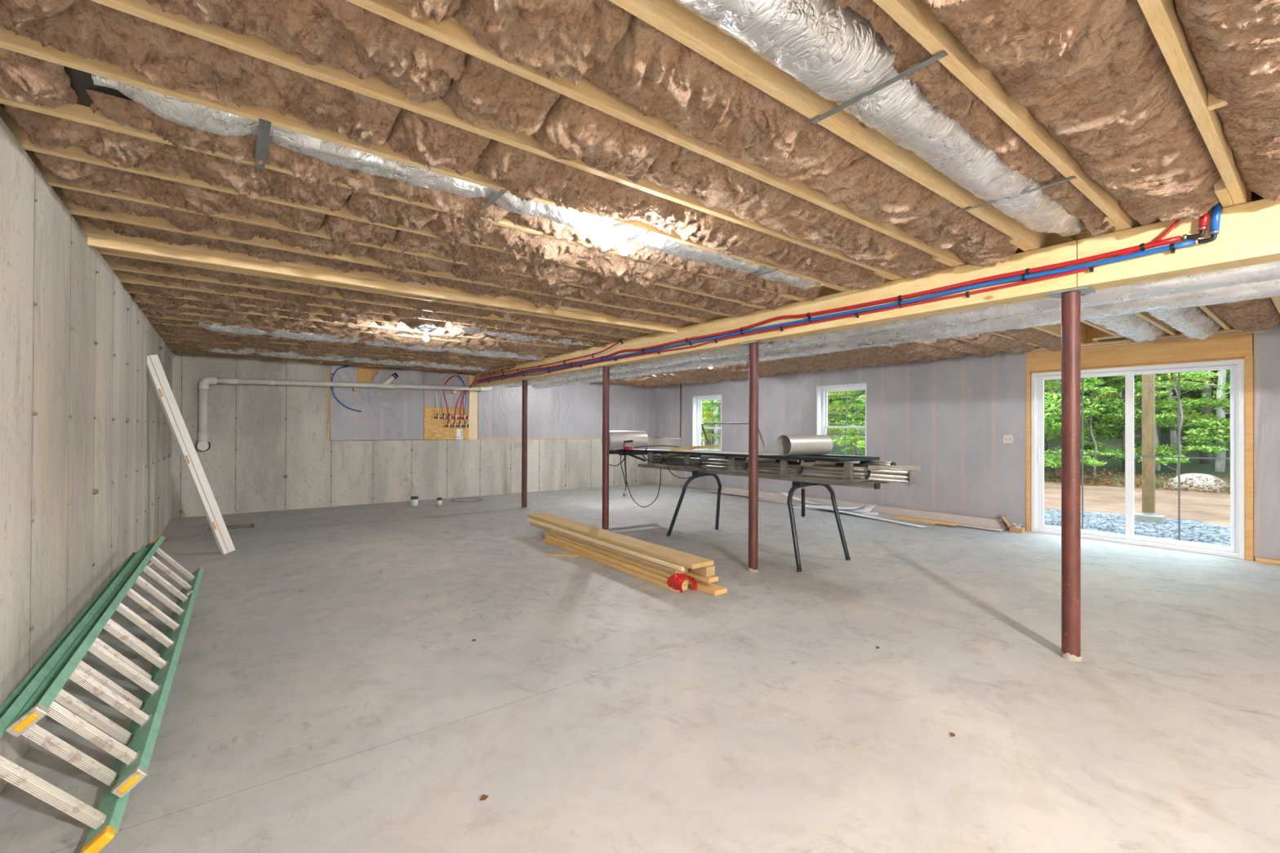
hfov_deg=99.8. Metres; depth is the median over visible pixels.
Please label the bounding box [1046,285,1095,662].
steel column
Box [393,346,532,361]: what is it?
insulation batt
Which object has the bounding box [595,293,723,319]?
insulation batt
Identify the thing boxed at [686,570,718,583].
board
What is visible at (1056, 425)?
tree
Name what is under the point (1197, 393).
tree
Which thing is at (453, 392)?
wood block
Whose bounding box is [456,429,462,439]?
instruction sheet
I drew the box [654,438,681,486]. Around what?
wall
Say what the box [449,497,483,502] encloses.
ring
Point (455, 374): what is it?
tube
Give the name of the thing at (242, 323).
insulation batt
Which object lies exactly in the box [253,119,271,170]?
strap
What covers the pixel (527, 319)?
insulation batt
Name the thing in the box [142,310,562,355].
joist
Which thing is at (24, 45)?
joist
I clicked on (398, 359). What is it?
insulation batt
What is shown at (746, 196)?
insulation batt
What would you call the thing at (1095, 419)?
tree
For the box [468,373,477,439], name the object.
trim
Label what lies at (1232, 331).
plate
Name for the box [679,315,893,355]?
joist
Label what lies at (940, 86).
insulation batt
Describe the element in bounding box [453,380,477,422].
tube
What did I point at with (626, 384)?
insulation batt
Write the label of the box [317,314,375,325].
insulation batt
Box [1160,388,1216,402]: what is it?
tree
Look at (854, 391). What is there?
tree
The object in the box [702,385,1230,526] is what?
ground
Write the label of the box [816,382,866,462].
window
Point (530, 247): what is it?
insulation batt
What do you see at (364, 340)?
insulation batt
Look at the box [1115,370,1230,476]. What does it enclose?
tree
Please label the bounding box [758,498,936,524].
plank
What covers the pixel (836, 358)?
insulation batt
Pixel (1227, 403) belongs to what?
tree
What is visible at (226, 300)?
insulation batt
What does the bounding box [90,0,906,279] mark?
joist
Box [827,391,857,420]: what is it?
tree
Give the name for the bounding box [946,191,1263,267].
ceiling
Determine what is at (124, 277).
joist
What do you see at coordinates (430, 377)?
plastic sheet
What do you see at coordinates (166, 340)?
joist
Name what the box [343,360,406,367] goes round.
insulation batt
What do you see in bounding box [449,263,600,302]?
insulation batt
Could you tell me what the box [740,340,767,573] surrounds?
steel column
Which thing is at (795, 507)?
scrap
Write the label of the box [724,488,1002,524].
plank
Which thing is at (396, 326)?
insulation batt
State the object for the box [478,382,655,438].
plastic sheet
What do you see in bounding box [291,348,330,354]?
insulation batt
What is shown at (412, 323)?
insulation batt
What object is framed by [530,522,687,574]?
board
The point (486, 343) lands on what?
insulation batt
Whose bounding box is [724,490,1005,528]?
plank
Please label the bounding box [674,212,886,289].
insulation batt
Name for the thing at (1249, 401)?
trim
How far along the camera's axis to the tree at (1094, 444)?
15.65 m
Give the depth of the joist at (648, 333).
6.70 m
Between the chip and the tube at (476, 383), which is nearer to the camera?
the chip
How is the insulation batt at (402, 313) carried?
attached to the joist at (113, 264)
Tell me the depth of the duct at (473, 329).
6.28 m
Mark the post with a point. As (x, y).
(1148, 380)
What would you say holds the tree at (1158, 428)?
on the ground
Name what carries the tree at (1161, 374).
on the ground
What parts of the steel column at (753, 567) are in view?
cap plate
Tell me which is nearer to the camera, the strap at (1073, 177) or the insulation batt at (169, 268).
the strap at (1073, 177)
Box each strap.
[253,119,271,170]
[466,189,506,220]
[603,231,649,253]
[728,268,778,283]
[809,50,947,124]
[962,176,1076,211]
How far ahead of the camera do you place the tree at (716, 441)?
25.65 m
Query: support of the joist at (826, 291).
on the support beam
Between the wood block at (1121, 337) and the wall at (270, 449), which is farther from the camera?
the wall at (270, 449)
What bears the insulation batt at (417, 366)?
attached to the joist at (167, 344)
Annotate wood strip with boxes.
[894,515,956,525]
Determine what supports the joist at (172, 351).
on the support beam
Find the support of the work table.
on the floor
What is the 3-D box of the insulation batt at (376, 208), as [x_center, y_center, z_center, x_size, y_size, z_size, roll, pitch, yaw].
[-1.274,-1.176,2.779,0.403,0.258,0.361,1,0,-37]
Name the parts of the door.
handle, panel, panel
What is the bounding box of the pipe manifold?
[434,413,468,427]
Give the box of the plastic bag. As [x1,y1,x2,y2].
[1011,523,1022,528]
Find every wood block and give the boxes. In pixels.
[450,390,456,394]
[1092,335,1127,342]
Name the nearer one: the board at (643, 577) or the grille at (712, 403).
the board at (643, 577)
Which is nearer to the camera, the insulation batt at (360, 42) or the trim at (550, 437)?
the insulation batt at (360, 42)
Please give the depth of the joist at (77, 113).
2.05 m
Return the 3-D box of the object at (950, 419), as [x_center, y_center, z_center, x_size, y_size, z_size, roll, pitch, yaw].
[3.107,0.182,10.043,0.026,2.450,6.995,1,0,-37]
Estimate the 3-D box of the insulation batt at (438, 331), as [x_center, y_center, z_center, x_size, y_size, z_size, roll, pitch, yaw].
[-1.553,-1.153,6.695,2.105,0.262,0.366,1,0,-37]
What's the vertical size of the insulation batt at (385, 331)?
0.238 m
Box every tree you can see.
[701,400,720,449]
[701,400,720,449]
[701,400,720,449]
[701,413,720,442]
[701,414,711,441]
[702,411,711,445]
[826,391,857,437]
[826,391,865,436]
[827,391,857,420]
[827,395,865,448]
[828,391,865,421]
[830,391,865,417]
[831,395,865,444]
[833,390,865,456]
[842,396,865,423]
[849,390,865,448]
[853,391,865,419]
[1044,374,1137,478]
[1044,378,1119,467]
[1044,379,1122,474]
[1044,382,1060,458]
[1044,385,1106,459]
[1044,387,1061,440]
[1047,382,1120,415]
[1048,377,1165,471]
[1051,375,1230,473]
[1056,377,1184,421]
[1083,373,1211,446]
[1088,371,1229,455]
[1088,373,1196,407]
[1089,373,1199,424]
[1097,374,1216,439]
[1104,369,1230,463]
[1106,370,1230,447]
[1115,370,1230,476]
[1133,369,1230,471]
[1155,396,1177,471]
[1160,369,1230,444]
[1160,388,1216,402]
[1165,373,1214,456]
[1188,382,1230,461]
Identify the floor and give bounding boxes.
[0,483,1279,852]
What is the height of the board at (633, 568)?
0.036 m
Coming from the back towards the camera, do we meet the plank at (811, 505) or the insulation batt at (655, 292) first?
the plank at (811, 505)
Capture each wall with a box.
[0,116,172,793]
[171,352,660,518]
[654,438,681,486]
[660,320,1279,559]
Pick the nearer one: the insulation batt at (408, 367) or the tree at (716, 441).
the insulation batt at (408, 367)
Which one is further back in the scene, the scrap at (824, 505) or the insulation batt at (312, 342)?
the scrap at (824, 505)
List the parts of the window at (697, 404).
sash, sash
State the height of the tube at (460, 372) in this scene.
0.970 m
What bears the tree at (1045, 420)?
on the ground
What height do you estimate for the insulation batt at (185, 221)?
0.259 m
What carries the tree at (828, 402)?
on the ground
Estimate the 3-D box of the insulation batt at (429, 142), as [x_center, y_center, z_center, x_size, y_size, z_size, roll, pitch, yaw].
[-0.787,-1.165,2.124,0.344,0.285,0.364,1,0,-37]
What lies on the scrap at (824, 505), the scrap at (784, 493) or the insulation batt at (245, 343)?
the scrap at (784, 493)
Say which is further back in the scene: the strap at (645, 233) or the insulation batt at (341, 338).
the insulation batt at (341, 338)
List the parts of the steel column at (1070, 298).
cap plate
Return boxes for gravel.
[1044,508,1230,546]
[1044,509,1230,546]
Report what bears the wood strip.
on the plank at (880, 516)
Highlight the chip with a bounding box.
[479,794,488,800]
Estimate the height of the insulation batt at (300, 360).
0.253 m
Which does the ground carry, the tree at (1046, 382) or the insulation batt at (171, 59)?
the tree at (1046, 382)
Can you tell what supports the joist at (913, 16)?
on the support beam
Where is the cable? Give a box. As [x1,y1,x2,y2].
[608,445,706,507]
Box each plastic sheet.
[330,364,423,439]
[423,371,466,408]
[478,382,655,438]
[654,384,679,438]
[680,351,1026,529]
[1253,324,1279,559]
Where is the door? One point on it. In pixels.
(1236, 549)
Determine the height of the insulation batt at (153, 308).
0.268 m
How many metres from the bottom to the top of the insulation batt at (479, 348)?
0.266 m
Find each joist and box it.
[0,24,854,290]
[0,89,822,300]
[0,102,785,308]
[24,149,736,315]
[50,185,720,322]
[71,213,696,328]
[87,235,676,333]
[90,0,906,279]
[96,247,651,333]
[100,253,648,338]
[111,269,628,342]
[120,281,610,346]
[128,293,591,350]
[135,302,577,353]
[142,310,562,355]
[146,316,548,357]
[151,323,533,361]
[155,328,525,364]
[159,333,514,365]
[162,338,505,368]
[165,342,495,368]
[168,346,414,367]
[170,349,477,373]
[345,0,967,266]
[608,0,1052,249]
[610,333,826,364]
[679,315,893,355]
[708,308,897,348]
[741,299,968,353]
[777,285,1008,351]
[821,278,1044,347]
[872,0,1141,230]
[872,265,1085,343]
[932,254,1128,339]
[1008,232,1177,335]
[1102,214,1231,329]
[1137,0,1251,204]
[1213,177,1279,313]
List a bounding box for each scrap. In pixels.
[666,573,697,592]
[671,444,718,450]
[779,492,820,504]
[792,506,827,510]
[796,502,863,509]
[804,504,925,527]
[842,504,876,512]
[861,511,879,515]
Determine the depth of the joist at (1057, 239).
5.08 m
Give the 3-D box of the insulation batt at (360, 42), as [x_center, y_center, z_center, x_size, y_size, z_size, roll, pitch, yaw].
[-1.085,-1.183,1.382,1.216,0.260,0.364,1,0,-37]
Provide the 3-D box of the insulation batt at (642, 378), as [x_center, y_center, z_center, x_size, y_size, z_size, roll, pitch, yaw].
[-0.086,-1.099,10.953,3.926,0.306,0.365,1,0,-37]
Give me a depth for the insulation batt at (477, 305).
4.61 m
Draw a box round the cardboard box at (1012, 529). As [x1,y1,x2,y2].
[1000,514,1025,533]
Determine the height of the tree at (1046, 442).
8.968 m
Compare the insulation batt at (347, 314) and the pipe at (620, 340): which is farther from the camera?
the pipe at (620, 340)
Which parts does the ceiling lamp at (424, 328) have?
bulb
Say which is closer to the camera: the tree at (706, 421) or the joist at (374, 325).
the joist at (374, 325)
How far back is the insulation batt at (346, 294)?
4.54 m
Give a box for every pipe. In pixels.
[195,372,492,451]
[476,219,1181,383]
[477,235,1181,381]
[477,239,1194,382]
[478,338,622,377]
[479,364,515,375]
[481,339,624,377]
[1182,209,1209,240]
[1194,201,1222,244]
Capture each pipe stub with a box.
[410,496,417,506]
[436,497,442,506]
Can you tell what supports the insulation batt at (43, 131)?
attached to the joist at (77, 113)
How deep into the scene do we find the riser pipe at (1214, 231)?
2.65 m
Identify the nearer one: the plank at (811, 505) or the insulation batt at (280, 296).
the insulation batt at (280, 296)
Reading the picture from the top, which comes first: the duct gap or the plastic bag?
the duct gap
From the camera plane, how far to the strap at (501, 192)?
2.59 m
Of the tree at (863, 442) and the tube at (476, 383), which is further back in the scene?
the tree at (863, 442)
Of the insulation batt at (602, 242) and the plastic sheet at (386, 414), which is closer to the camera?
the insulation batt at (602, 242)
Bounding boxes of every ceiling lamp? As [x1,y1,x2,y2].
[416,324,437,341]
[613,222,635,255]
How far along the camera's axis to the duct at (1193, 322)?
5.03 m
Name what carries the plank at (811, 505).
on the floor
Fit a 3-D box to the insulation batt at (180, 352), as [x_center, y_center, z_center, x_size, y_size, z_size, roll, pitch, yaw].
[-6.237,-1.165,8.220,1.360,0.261,0.326,1,0,-37]
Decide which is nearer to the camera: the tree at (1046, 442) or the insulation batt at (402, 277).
the insulation batt at (402, 277)
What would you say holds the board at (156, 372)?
on the floor
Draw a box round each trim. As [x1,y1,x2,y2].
[173,352,321,363]
[328,364,330,440]
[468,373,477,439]
[477,437,653,439]
[1026,371,1031,531]
[1244,355,1253,560]
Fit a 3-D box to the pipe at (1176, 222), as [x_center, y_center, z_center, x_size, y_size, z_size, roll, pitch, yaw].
[-0.190,-0.949,6.608,0.026,0.288,9.783,1,0,-37]
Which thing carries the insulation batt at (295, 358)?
attached to the joist at (167, 344)
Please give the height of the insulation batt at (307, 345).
0.264 m
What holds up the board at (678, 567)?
on the board at (656, 566)
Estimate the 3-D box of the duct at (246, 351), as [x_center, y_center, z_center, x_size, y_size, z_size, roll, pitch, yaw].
[-4.389,-1.111,8.669,4.160,0.202,0.278,1,0,-37]
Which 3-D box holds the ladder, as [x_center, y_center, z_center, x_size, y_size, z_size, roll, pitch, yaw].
[-2.734,1.089,2.931,0.406,0.471,3.367,1,0,-36]
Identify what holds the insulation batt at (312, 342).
attached to the joist at (154, 325)
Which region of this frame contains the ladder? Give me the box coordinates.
[0,535,203,852]
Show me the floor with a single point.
(331, 691)
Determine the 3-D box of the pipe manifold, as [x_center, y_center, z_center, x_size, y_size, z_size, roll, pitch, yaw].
[-3.636,-0.121,10.431,0.654,0.270,0.051,1,0,-37]
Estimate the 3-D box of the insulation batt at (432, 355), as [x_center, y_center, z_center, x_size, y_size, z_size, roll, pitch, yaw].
[-2.758,-1.148,8.341,2.016,0.263,0.367,1,0,-37]
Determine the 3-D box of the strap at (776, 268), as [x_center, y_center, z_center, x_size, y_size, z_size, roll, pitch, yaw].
[0.806,-1.073,3.860,0.024,0.006,0.447,1,0,-37]
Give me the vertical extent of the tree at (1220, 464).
8.819 m
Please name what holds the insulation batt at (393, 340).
attached to the joist at (166, 317)
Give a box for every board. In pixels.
[146,354,235,554]
[527,512,713,568]
[527,517,688,571]
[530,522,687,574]
[543,530,688,577]
[543,537,687,591]
[545,535,688,586]
[685,577,727,595]
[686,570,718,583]
[688,564,715,577]
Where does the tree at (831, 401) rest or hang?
on the ground
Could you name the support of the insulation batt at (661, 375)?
attached to the joist
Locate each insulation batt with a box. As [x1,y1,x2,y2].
[0,0,401,147]
[0,47,79,108]
[3,103,352,212]
[33,151,326,232]
[61,187,370,257]
[81,215,357,273]
[85,88,509,227]
[107,254,336,297]
[120,270,331,305]
[125,282,322,314]
[133,293,318,320]
[140,302,313,327]
[145,0,467,103]
[146,310,306,331]
[152,317,299,333]
[155,324,298,342]
[160,328,292,343]
[163,334,292,348]
[166,338,290,352]
[168,342,272,352]
[173,346,278,357]
[173,350,283,360]
[286,358,318,364]
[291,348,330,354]
[294,345,337,353]
[294,352,327,357]
[295,358,321,361]
[297,341,342,349]
[305,340,342,344]
[308,327,359,339]
[312,320,368,333]
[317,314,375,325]
[322,214,396,248]
[322,306,385,319]
[322,360,404,369]
[330,334,351,342]
[331,298,395,314]
[336,287,405,304]
[336,352,388,359]
[339,349,401,357]
[343,345,391,353]
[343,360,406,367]
[344,191,439,231]
[348,342,391,348]
[355,263,435,285]
[357,337,447,351]
[360,332,448,346]
[366,246,457,272]
[368,327,458,339]
[371,358,489,368]
[374,320,419,331]
[382,314,446,329]
[386,107,490,175]
[388,356,502,368]
[390,229,626,295]
[391,306,523,329]
[391,349,520,363]
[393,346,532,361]
[394,0,462,23]
[401,354,511,366]
[403,297,494,318]
[406,366,477,374]
[409,365,480,372]
[419,295,487,307]
[426,211,675,287]
[431,328,586,350]
[433,276,565,310]
[440,53,560,135]
[444,322,606,347]
[445,341,559,357]
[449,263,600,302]
[450,346,543,358]
[453,0,631,85]
[457,337,573,352]
[472,138,702,235]
[492,306,662,333]
[492,310,645,338]
[504,212,822,300]
[521,324,622,342]
[531,93,728,195]
[561,298,694,326]
[583,13,866,182]
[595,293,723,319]
[599,379,670,386]
[609,382,660,387]
[617,378,680,386]
[618,281,757,316]
[618,377,693,384]
[633,376,705,384]
[644,373,719,382]
[652,373,734,380]
[657,268,791,311]
[666,370,748,379]
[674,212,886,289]
[680,368,761,377]
[689,166,946,279]
[700,367,777,377]
[715,364,795,373]
[729,363,819,373]
[758,359,839,371]
[786,356,863,369]
[801,152,1017,266]
[805,353,887,366]
[826,349,912,365]
[833,0,908,53]
[853,346,940,361]
[884,342,969,359]
[893,33,1115,236]
[911,337,1002,356]
[920,0,1127,72]
[958,333,1037,353]
[986,327,1061,351]
[991,0,1221,225]
[1016,251,1167,342]
[1152,221,1279,332]
[1174,0,1248,23]
[1174,0,1279,200]
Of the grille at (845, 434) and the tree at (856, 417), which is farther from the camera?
the tree at (856, 417)
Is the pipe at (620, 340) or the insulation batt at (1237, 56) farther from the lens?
the pipe at (620, 340)
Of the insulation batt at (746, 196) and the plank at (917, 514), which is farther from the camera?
the plank at (917, 514)
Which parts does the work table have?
arm, metal coil, brace arm, plate, frame post, frame post, frame post, clamp shadow plate, post arm, rail, rail, frame post, clamp shadow plate, post arm, metal coil, frame post, clamp shadow plate, post arm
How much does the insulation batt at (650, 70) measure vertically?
0.278 m
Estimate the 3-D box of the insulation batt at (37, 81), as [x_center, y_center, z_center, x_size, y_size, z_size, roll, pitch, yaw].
[-1.979,-1.172,1.725,0.218,0.285,0.364,1,0,-37]
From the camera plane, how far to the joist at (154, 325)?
6.88 m
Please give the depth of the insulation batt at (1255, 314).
4.81 m
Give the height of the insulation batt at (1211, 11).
0.302 m
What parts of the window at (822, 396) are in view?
frame, sash, sash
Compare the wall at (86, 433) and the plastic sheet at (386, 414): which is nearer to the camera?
the wall at (86, 433)
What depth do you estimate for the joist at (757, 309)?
5.21 m
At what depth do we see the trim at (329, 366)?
9.21 m
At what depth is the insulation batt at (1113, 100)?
1.89 m
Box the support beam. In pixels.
[474,199,1279,386]
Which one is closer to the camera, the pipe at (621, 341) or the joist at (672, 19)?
the joist at (672, 19)
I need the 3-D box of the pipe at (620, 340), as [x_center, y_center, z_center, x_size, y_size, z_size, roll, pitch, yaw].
[-1.670,-1.000,8.552,0.025,0.161,4.796,1,0,-37]
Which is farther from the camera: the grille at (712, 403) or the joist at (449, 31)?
the grille at (712, 403)
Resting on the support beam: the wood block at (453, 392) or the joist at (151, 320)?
the joist at (151, 320)
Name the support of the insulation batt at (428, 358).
attached to the joist
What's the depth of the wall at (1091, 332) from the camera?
6.65 m
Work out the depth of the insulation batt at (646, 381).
12.22 m
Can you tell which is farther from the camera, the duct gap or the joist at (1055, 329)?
the joist at (1055, 329)
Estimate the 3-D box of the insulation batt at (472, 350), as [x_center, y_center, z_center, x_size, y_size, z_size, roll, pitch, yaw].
[-2.061,-1.150,7.855,1.500,0.258,0.366,1,0,-37]
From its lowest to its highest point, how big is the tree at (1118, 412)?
3.768 m
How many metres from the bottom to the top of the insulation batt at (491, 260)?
0.297 m
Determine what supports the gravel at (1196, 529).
on the ground
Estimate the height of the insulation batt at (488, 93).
0.268 m
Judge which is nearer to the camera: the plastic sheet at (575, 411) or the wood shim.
the wood shim
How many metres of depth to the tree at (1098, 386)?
16.94 m
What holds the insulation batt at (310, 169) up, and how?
attached to the joist at (77, 113)
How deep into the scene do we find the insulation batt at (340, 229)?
2.99 m
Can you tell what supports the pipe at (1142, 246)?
attached to the support beam
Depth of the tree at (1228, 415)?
18.63 m
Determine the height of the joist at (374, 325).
0.248 m
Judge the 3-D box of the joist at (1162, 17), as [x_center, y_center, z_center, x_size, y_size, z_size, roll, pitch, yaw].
[1.089,-1.220,1.216,5.050,0.248,0.038,1,0,-37]
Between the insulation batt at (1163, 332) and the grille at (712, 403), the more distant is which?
the grille at (712, 403)
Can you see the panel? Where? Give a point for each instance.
(433, 428)
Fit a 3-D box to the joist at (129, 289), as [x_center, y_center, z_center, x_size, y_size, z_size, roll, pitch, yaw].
[-2.409,-1.209,5.780,5.050,0.248,0.038,1,0,-37]
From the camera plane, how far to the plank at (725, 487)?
8.63 m
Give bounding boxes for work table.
[601,422,919,571]
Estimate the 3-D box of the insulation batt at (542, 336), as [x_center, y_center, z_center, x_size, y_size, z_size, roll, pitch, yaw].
[-1.274,-1.153,6.391,2.033,0.262,0.367,1,0,-37]
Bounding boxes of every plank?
[706,489,792,502]
[720,488,1004,525]
[721,486,1000,521]
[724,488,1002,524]
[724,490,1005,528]
[747,496,1004,531]
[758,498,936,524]
[795,501,1007,528]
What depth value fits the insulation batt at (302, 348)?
7.52 m
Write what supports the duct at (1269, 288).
attached to the duct at (1271, 270)
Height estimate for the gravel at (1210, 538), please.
0.024 m
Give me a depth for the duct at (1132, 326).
5.40 m
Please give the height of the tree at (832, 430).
10.746 m
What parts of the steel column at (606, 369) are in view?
cap plate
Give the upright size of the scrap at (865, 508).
0.131 m
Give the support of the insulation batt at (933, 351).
attached to the joist at (793, 300)
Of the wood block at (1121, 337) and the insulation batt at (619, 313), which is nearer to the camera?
the insulation batt at (619, 313)
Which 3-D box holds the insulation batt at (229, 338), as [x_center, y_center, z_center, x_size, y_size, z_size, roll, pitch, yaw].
[-5.009,-1.166,6.617,1.358,0.266,0.367,1,0,-37]
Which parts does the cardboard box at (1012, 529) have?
box lid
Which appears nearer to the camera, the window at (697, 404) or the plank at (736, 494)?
the plank at (736, 494)
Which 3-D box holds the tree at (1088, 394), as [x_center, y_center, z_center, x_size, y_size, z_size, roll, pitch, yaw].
[19.584,-4.175,24.655,5.451,8.287,4.989,0,0,41]
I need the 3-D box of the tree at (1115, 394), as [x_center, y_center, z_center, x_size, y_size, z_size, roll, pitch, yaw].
[17.486,-4.036,19.154,4.132,10.169,5.064,0,0,44]
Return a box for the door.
[1031,359,1244,559]
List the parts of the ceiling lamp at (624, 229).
bulb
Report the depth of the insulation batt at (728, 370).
9.66 m
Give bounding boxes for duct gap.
[64,66,133,109]
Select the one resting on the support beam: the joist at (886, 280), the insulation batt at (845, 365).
the joist at (886, 280)
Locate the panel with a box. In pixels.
[423,407,468,439]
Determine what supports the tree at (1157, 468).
on the ground
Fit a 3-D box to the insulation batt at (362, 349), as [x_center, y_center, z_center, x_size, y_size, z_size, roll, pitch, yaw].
[-3.805,-1.162,7.539,0.612,0.254,0.366,1,0,-37]
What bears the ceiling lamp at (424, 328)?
attached to the joist at (129, 289)
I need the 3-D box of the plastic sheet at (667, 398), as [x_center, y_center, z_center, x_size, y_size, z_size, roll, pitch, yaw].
[0.661,-0.370,13.183,0.019,1.290,0.957,1,0,-38]
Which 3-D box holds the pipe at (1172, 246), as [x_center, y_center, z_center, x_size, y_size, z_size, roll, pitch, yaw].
[-0.173,-0.882,6.577,0.036,0.103,9.750,1,0,-37]
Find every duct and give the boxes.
[91,73,821,289]
[198,322,545,360]
[205,346,493,371]
[455,324,593,346]
[502,261,1279,388]
[531,279,1279,389]
[673,0,1084,236]
[1086,313,1162,342]
[1147,306,1220,339]
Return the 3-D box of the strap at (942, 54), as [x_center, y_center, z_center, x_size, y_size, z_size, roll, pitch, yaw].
[0.751,-1.085,1.745,0.026,0.006,0.452,1,0,-37]
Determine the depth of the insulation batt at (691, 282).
4.19 m
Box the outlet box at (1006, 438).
[1003,435,1013,444]
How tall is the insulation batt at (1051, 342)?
0.298 m
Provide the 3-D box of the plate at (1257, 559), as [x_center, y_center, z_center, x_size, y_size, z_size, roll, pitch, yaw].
[7.028,1.385,4.853,0.040,0.038,1.960,1,0,-37]
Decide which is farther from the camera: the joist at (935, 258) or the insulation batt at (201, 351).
the insulation batt at (201, 351)
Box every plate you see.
[1025,328,1265,353]
[1255,557,1279,564]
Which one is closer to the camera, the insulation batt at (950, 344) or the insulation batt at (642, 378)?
the insulation batt at (950, 344)
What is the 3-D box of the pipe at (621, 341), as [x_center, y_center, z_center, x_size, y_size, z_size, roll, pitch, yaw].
[-1.611,-0.980,8.471,0.025,0.172,4.653,1,0,-37]
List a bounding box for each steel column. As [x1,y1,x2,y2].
[518,378,531,509]
[597,365,615,530]
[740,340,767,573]
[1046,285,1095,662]
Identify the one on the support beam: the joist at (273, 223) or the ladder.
the joist at (273, 223)
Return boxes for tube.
[330,365,361,412]
[435,371,457,413]
[440,373,474,413]
[443,372,462,422]
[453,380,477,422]
[457,374,466,414]
[459,377,477,422]
[462,382,476,422]
[468,391,470,425]
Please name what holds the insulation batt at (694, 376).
attached to the joist
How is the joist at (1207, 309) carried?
on the support beam
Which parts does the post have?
post, post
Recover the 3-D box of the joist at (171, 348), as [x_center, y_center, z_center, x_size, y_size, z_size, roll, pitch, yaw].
[-4.890,-1.201,9.019,5.050,0.248,0.038,1,0,-37]
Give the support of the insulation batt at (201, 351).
attached to the joist at (167, 344)
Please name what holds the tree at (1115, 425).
on the ground
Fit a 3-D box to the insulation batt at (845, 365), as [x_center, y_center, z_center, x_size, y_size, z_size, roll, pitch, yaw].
[2.158,-1.111,8.024,3.927,0.295,0.386,1,0,-37]
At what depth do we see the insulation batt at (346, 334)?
6.17 m
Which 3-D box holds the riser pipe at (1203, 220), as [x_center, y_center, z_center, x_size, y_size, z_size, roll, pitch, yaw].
[2.795,-1.022,2.707,0.037,0.154,0.100,1,0,-37]
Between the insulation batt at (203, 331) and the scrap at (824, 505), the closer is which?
the insulation batt at (203, 331)
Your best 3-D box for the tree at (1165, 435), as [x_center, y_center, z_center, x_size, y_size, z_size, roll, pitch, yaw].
[19.903,-3.232,20.285,4.520,7.508,4.939,0,0,-5]
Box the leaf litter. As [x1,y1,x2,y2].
[1044,466,1230,493]
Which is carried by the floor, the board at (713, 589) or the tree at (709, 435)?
the board at (713, 589)
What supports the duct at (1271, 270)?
attached to the support beam
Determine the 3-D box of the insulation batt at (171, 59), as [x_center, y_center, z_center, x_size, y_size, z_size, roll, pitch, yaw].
[-1.371,-1.179,1.676,1.127,0.266,0.364,1,0,-37]
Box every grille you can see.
[701,400,719,426]
[706,428,720,449]
[826,391,865,426]
[826,427,865,455]
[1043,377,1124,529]
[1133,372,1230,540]
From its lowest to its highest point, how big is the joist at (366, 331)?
0.248 m
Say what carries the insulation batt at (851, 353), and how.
attached to the joist at (722, 317)
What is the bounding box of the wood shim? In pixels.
[544,554,578,557]
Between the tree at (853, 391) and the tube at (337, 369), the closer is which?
the tube at (337, 369)
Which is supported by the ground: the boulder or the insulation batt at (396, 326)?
the boulder
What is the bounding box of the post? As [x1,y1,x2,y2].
[1133,373,1166,523]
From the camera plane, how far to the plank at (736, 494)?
10.80 m
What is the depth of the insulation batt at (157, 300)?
4.88 m
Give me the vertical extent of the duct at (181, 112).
0.244 m
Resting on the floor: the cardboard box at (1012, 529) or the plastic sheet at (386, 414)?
the cardboard box at (1012, 529)
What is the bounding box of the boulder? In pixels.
[1163,473,1230,490]
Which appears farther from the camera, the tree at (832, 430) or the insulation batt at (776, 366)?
the tree at (832, 430)
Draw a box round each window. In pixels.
[692,394,721,450]
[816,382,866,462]
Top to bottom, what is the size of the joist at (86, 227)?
0.248 m
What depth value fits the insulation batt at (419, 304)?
4.92 m
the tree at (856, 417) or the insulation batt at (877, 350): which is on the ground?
the tree at (856, 417)
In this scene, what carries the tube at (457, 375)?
attached to the pipe manifold
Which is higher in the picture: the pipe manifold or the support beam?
the support beam
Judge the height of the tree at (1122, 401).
11.109 m
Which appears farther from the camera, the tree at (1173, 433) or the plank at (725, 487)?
the tree at (1173, 433)
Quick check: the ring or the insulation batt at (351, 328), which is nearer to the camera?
the insulation batt at (351, 328)
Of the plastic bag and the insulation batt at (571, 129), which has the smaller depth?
the insulation batt at (571, 129)
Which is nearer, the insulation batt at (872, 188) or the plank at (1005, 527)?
the insulation batt at (872, 188)
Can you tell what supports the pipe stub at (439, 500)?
on the floor
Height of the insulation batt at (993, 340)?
0.299 m
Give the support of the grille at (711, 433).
attached to the window at (697, 404)
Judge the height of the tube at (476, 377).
0.881 m
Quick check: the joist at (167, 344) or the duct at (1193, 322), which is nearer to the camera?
the duct at (1193, 322)
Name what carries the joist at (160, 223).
on the support beam
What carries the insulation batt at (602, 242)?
attached to the joist at (77, 113)
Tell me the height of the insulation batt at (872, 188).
0.271 m
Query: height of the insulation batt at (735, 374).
0.298 m
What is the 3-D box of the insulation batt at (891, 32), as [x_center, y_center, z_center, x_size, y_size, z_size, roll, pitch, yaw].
[-0.087,-1.198,0.917,2.236,0.226,0.088,1,0,-37]
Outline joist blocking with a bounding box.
[1207,88,1228,111]

